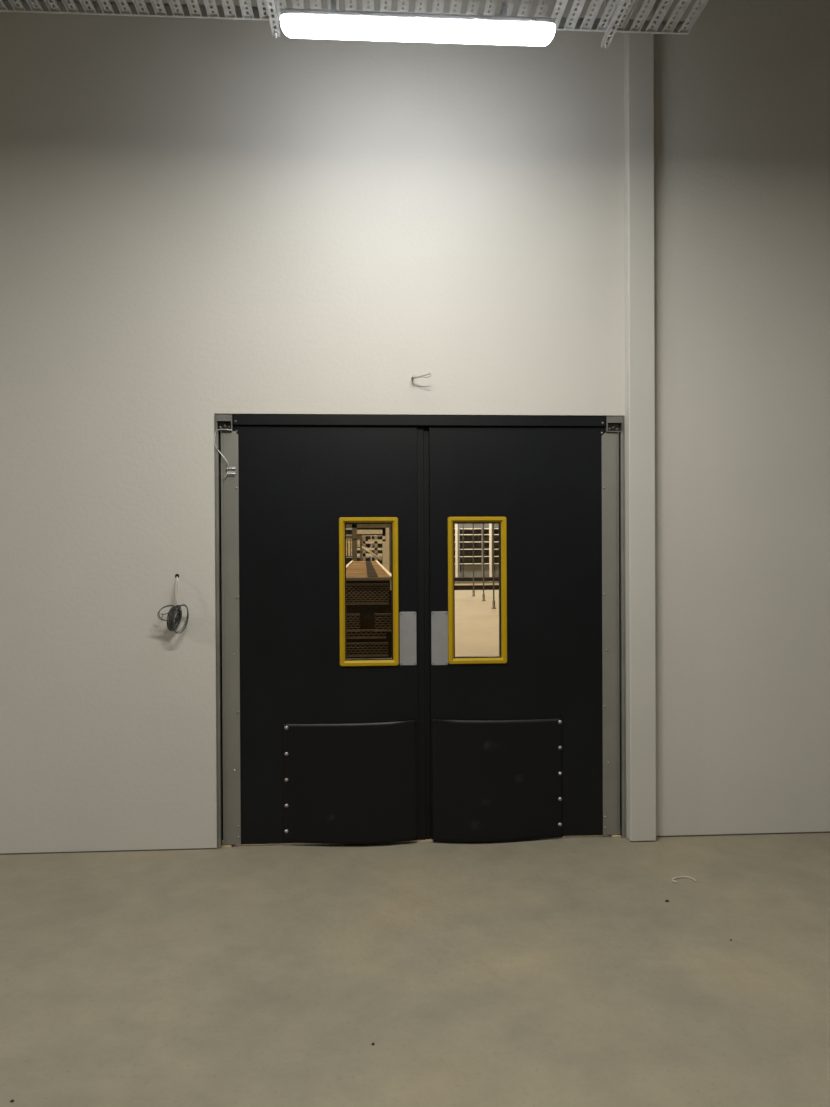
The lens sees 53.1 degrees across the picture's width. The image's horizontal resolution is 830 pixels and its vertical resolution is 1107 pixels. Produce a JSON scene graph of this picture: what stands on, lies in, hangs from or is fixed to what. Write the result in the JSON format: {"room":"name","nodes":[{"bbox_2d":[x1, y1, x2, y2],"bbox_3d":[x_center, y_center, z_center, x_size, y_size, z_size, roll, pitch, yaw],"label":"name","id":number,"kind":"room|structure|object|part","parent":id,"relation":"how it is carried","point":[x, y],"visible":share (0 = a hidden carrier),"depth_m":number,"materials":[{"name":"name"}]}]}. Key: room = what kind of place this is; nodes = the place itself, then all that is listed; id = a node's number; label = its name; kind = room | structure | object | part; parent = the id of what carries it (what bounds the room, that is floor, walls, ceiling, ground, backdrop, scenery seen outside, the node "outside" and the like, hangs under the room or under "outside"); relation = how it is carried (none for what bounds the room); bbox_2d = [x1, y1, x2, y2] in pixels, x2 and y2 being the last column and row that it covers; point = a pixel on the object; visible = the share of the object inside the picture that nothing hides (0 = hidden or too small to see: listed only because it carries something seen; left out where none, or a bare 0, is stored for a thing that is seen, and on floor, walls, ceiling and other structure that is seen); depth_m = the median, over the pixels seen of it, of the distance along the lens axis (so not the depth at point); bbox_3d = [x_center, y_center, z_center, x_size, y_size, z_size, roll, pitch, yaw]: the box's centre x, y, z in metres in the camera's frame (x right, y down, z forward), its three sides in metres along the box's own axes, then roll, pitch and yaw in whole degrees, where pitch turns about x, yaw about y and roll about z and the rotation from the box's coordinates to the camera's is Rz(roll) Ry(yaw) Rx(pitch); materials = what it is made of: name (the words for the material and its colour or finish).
{"room":"warehouse back room","nodes":[
{"label":"warehouse back room","id":0,"kind":"room"},
{"bbox_2d":[0,0,829,853],"bbox_3d":[0.707,-2.432,4.627,30.000,8.000,0.220,0,0,-3],"label":"wall","id":1,"kind":"structure","parent":0,"point":[201,219],"depth_m":4.46,"materials":[{"name":"white paint"}]},
{"bbox_2d":[0,848,216,854],"bbox_3d":[-5.153,1.596,4.182,8.206,0.006,0.002,0,0,-3],"label":"joint","id":2,"kind":"object","parent":1,"relation":"attached to","point":[190,848],"visible":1,"depth_m":4.40,"materials":[{"name":"grey"}]},
{"bbox_2d":[157,574,188,633],"bbox_3d":[-1.270,0.264,4.366,0.154,0.312,0.097,0,0,-3],"label":"cable coil","id":3,"kind":"object","parent":1,"relation":"hanging from","point":[176,608],"visible":1,"depth_m":4.36,"materials":[{"name":"black rubber"}]},
{"bbox_2d":[221,420,425,845],"bbox_3d":[-0.490,0.427,4.474,1.088,2.283,0.098,0,0,-3],"label":"door","id":4,"kind":"structure","parent":1,"relation":"in","point":[321,745],"depth_m":4.47,"materials":[{"name":"black metal"}]},
{"bbox_2d":[214,429,235,478],"bbox_3d":[-1.013,-0.529,4.430,0.111,0.271,0.021,0,0,-9],"label":"sensor","id":5,"kind":"object","parent":4,"relation":"attached to","point":[231,471],"visible":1,"depth_m":4.43,"materials":[{"name":"metal"}]},
{"bbox_3d":[-0.038,0.462,4.509,0.091,0.290,0.002,0,0,-3],"label":"push plate","id":6,"kind":"part","parent":4,"relation":"part of","materials":[{"name":"metal"}]},
{"bbox_2d":[215,414,625,848],"bbox_3d":[0.043,0.411,4.551,2.218,2.320,0.126,0,0,-3],"label":"door frame","id":7,"kind":"structure","parent":1,"relation":"attached to","point":[612,424],"depth_m":4.51,"materials":[{"name":"grey metal"}]},
{"bbox_2d":[410,372,430,382],"bbox_3d":[0.025,-0.938,4.436,0.130,0.050,0.037,0,0,37],"label":"loose wire","id":8,"kind":"object","parent":1,"relation":"attached to","point":[412,377],"visible":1,"depth_m":4.43,"materials":[{"name":"white metal"}]},
{"bbox_2d":[424,422,619,842],"bbox_3d":[0.585,0.421,4.540,1.082,2.283,0.098,0,0,-3],"label":"door","id":9,"kind":"structure","parent":1,"relation":"in","point":[522,742],"depth_m":4.55,"materials":[{"name":"black rubber"}]},
{"bbox_3d":[0.135,0.462,4.520,0.091,0.292,0.002,0,0,-3],"label":"push plate","id":10,"kind":"part","parent":9,"relation":"part of","materials":[{"name":"metal"}]},
{"bbox_2d":[624,0,655,840],"bbox_3d":[1.224,-1.231,4.520,0.144,5.586,0.070,0,0,-3],"label":"column","id":11,"kind":"structure","parent":1,"relation":"attached to","point":[638,47],"depth_m":4.49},
{"bbox_2d":[656,831,829,836],"bbox_3d":[4.514,1.545,4.771,6.424,0.006,0.002,0,0,-3],"label":"joint","id":12,"kind":"object","parent":1,"relation":"attached to","point":[826,831],"depth_m":4.61,"materials":[{"name":"grey"}]},
{"bbox_2d":[0,583,829,1106],"bbox_3d":[0.126,1.609,14.524,31.000,0.200,49.000,0,0,-3],"label":"floor","id":13,"kind":"structure","parent":0,"point":[559,971],"depth_m":3.12,"materials":[{"name":"concrete"}]},
{"bbox_2d":[346,535,361,560],"bbox_3d":[-1.288,0.576,16.265,0.508,1.858,0.060,0,0,-3],"label":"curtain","id":14,"kind":"object","parent":13,"relation":"on","point":[358,537],"visible":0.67,"depth_m":16.25,"materials":[{"name":"beige plastic"}]},
{"bbox_2d":[346,528,382,565],"bbox_3d":[-2.233,0.034,33.176,2.296,2.702,0.560,0,0,-3],"label":"storage rack","id":15,"kind":"object","parent":13,"relation":"on","point":[348,530],"visible":0.04,"depth_m":33.44,"materials":[{"name":"beige metal"}]},
{"bbox_2d":[346,524,390,572],"bbox_3d":[-0.985,-1.252,17.165,1.137,5.500,0.100,0,0,-3],"label":"gantry","id":16,"kind":"object","parent":13,"relation":"on","point":[354,527],"visible":0.07,"depth_m":17.11,"materials":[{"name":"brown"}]},
{"bbox_3d":[-1.254,-1.250,17.148,0.100,5.500,0.100,0,0,-3],"label":"post","id":17,"kind":"part","parent":16,"relation":"part of","materials":[{"name":"metal"}]},
{"bbox_3d":[-0.513,-1.254,17.194,0.050,5.500,0.050,0,0,-3],"label":"post","id":18,"kind":"part","parent":16,"relation":"part of","materials":[{"name":"metal"}]},
{"bbox_2d":[346,560,391,658],"bbox_3d":[-0.670,0.845,11.040,0.732,1.380,8.950,0,0,-3],"label":"walkway","id":19,"kind":"object","parent":13,"relation":"on","point":[368,583],"visible":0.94,"depth_m":6.62,"materials":[{"name":"brown wood"}]},
{"bbox_3d":[-0.491,0.549,6.586,0.113,0.143,0.008,0,0,-3],"label":"panel","id":20,"kind":"part","parent":19,"relation":"part of","materials":[{"name":"metal"}]},
{"bbox_3d":[-0.388,0.640,6.593,0.319,0.072,0.008,0,0,-3],"label":"panel","id":21,"kind":"part","parent":19,"relation":"part of","materials":[{"name":"metal"}]},
{"bbox_3d":[-0.379,0.763,6.594,0.335,0.112,0.008,0,0,-3],"label":"panel","id":22,"kind":"part","parent":19,"relation":"part of","materials":[{"name":"metal"}]},
{"bbox_3d":[-0.393,0.322,6.590,0.374,0.167,0.008,0,0,-3],"label":"panel","id":23,"kind":"part","parent":19,"relation":"part of","materials":[{"name":"metal"}]},
{"bbox_3d":[-0.376,0.927,6.619,0.103,1.228,0.012,0,0,-3],"label":"post","id":24,"kind":"part","parent":19,"relation":"part of","materials":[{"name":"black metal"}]},
{"bbox_3d":[-0.256,0.547,6.600,0.133,0.143,0.008,0,0,-3],"label":"panel","id":25,"kind":"part","parent":19,"relation":"part of","materials":[{"name":"metal"}]},
{"bbox_3d":[-0.455,0.210,11.059,0.030,0.112,8.930,0,0,-3],"label":"rail","id":26,"kind":"part","parent":19,"relation":"part of","materials":[{"name":"beige metal"}]},
{"bbox_2d":[357,536,381,560],"bbox_3d":[-1.337,-1.311,26.961,1.169,5.500,0.200,0,0,-3],"label":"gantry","id":27,"kind":"object","parent":13,"relation":"on","point":[374,543],"visible":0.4,"depth_m":26.91,"materials":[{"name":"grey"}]},
{"bbox_3d":[-1.662,-1.309,26.942,0.100,5.500,0.100,0,0,-3],"label":"post","id":28,"kind":"part","parent":27,"relation":"part of","materials":[{"name":"beige metal"}]},
{"bbox_3d":[-1.273,-1.311,26.965,0.100,5.500,0.100,0,0,-3],"label":"post","id":29,"kind":"part","parent":27,"relation":"part of","materials":[{"name":"beige metal"}]},
{"bbox_2d":[357,528,388,570],"bbox_3d":[-0.938,-1.275,20.975,1.110,5.500,0.120,0,0,-3],"label":"gantry","id":30,"kind":"object","parent":13,"relation":"on","point":[384,532],"visible":0.38,"depth_m":20.94,"materials":[{"name":"grey"}]},
{"bbox_3d":[-0.777,-1.276,20.984,0.100,5.500,0.100,0,0,-3],"label":"post","id":31,"kind":"part","parent":30,"relation":"part of","materials":[{"name":"grey"}]},
{"bbox_3d":[-0.689,-1.277,20.990,0.120,5.500,0.120,0,0,-3],"label":"post","id":32,"kind":"part","parent":30,"relation":"part of","materials":[{"name":"grey"}]},
{"bbox_2d":[454,524,457,581],"bbox_3d":[1.036,0.017,33.376,1.306,2.702,0.560,0,0,-3],"label":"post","id":33,"kind":"object","parent":13,"relation":"on","point":[455,525],"visible":0.24,"depth_m":33.14,"materials":[{"name":"beige metal"}]},
{"bbox_3d":[1.018,-0.284,33.638,1.306,2.102,0.030,0,0,-3],"label":"panel","id":34,"kind":"part","parent":33,"relation":"part of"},
{"bbox_2d":[463,524,463,576],"bbox_3d":[1.905,-1.223,32.874,0.120,5.220,0.120,0,0,-3],"label":"post","id":35,"kind":"object","parent":13,"relation":"on","point":[463,524],"visible":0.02,"depth_m":32.86,"materials":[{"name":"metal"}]},
{"bbox_2d":[472,524,474,595],"bbox_3d":[1.935,-1.190,27.578,0.120,5.220,0.120,0,0,-3],"label":"post","id":36,"kind":"object","parent":13,"relation":"on","point":[473,590],"visible":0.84,"depth_m":27.57,"materials":[{"name":"metal"}]},
{"bbox_2d":[458,524,491,583],"bbox_3d":[2.383,0.010,33.458,1.345,2.702,0.560,0,0,-3],"label":"storage rack","id":37,"kind":"object","parent":13,"relation":"on","point":[468,528],"visible":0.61,"depth_m":33.68,"materials":[{"name":"beige metal"}]},
{"bbox_3d":[2.365,-0.291,33.720,1.345,2.102,0.030,0,0,-3],"label":"panel","id":38,"kind":"part","parent":37,"relation":"part of","materials":[{"name":"beige metal"}]},
{"bbox_3d":[2.426,0.761,33.304,1.165,0.600,0.020,0,0,-3],"label":"panel","id":39,"kind":"part","parent":37,"relation":"part of","materials":[{"name":"beige metal"}]},
{"bbox_2d":[455,577,498,589],"bbox_3d":[2.002,1.160,31.973,5.568,0.464,0.630,0,0,-3],"label":"conveyor","id":40,"kind":"object","parent":13,"relation":"on","point":[464,585],"visible":0.29,"depth_m":31.71,"materials":[{"name":"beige metal"}]},
{"bbox_3d":[2.020,1.106,31.674,5.568,0.076,0.030,0,0,-3],"label":"rail","id":41,"kind":"part","parent":40,"relation":"part of","materials":[{"name":"beige metal"}]},
{"bbox_3d":[2.020,1.182,31.679,5.568,0.061,0.020,0,0,-3],"label":"panel","id":42,"kind":"part","parent":40,"relation":"part of","materials":[{"name":"beige metal"}]},
{"bbox_2d":[482,524,485,600],"bbox_3d":[2.066,-1.176,25.099,0.120,5.220,0.120,0,0,-3],"label":"post","id":43,"kind":"object","parent":13,"relation":"on","point":[483,594],"visible":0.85,"depth_m":25.09,"materials":[{"name":"metal"}]},
{"bbox_2d":[492,524,495,608],"bbox_3d":[2.067,-1.156,21.889,0.120,5.220,0.120,0,0,-3],"label":"post","id":44,"kind":"object","parent":13,"relation":"on","point":[493,601],"visible":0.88,"depth_m":21.88,"materials":[{"name":"metal"}]},
{"bbox_2d":[492,524,498,576],"bbox_3d":[3.846,0.002,33.547,1.522,2.702,0.560,0,0,-3],"label":"storage rack","id":45,"kind":"object","parent":13,"relation":"on","point":[496,526],"visible":0.14,"depth_m":33.76,"materials":[{"name":"beige metal"}]},
{"bbox_3d":[3.828,-0.299,33.809,1.522,2.102,0.030,0,0,-3],"label":"panel","id":46,"kind":"part","parent":45,"relation":"part of","materials":[{"name":"beige metal"}]},
{"bbox_3d":[3.889,0.753,33.394,1.342,0.600,0.020,0,0,-3],"label":"panel","id":47,"kind":"part","parent":45,"relation":"part of","materials":[{"name":"beige metal"}]},
{"bbox_2d":[672,876,695,883],"bbox_3d":[1.283,1.563,3.982,0.115,0.010,0.062,0,0,-12],"label":"wire offcut","id":48,"kind":"object","parent":13,"relation":"on","point":[673,880],"visible":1,"depth_m":4.00,"materials":[{"name":"grey"}]},
{"bbox_3d":[-0.366,-4.057,-2.571,17.000,0.150,14.000,0,0,-3],"label":"ceiling","id":49,"kind":"structure","parent":0,"visible":0},
{"bbox_2d":[266,0,279,37],"bbox_3d":[-0.612,-3.183,3.335,0.036,1.667,0.950,0,0,-3],"label":"support","id":50,"kind":"object","parent":49,"relation":"hanging from","point":[276,28],"visible":1,"depth_m":3.69,"materials":[{"name":"metal"}]},
{"bbox_2d":[601,0,630,48],"bbox_3d":[0.917,-3.191,3.428,0.036,1.667,0.950,0,0,-3],"label":"support","id":51,"kind":"object","parent":49,"relation":"hanging from","point":[605,42],"visible":1,"depth_m":3.74,"materials":[{"name":"metal"}]},
{"bbox_2d":[0,0,708,34],"bbox_3d":[-1.080,-2.420,3.406,4.743,0.055,0.600,0,0,-3],"label":"cable tray","id":52,"kind":"object","parent":51,"relation":"on","point":[207,10],"visible":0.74,"depth_m":3.67,"materials":[{"name":"metal"}]},
{"bbox_2d":[280,0,554,45],"bbox_3d":[0.017,-2.324,3.634,1.198,0.150,0.105,0,0,-3],"label":"lamp","id":53,"kind":"object","parent":52,"relation":"hanging from","point":[502,29],"visible":1,"depth_m":3.60,"materials":[{"name":"white plastic"}]},
{"bbox_2d":[280,14,554,45],"bbox_3d":[0.017,-2.281,3.634,1.198,0.064,0.096,0,0,-3],"label":"diffuser","id":54,"kind":"object","parent":53,"relation":"attached to","point":[431,28],"depth_m":3.60,"materials":[{"name":"white plastic"}]}
]}

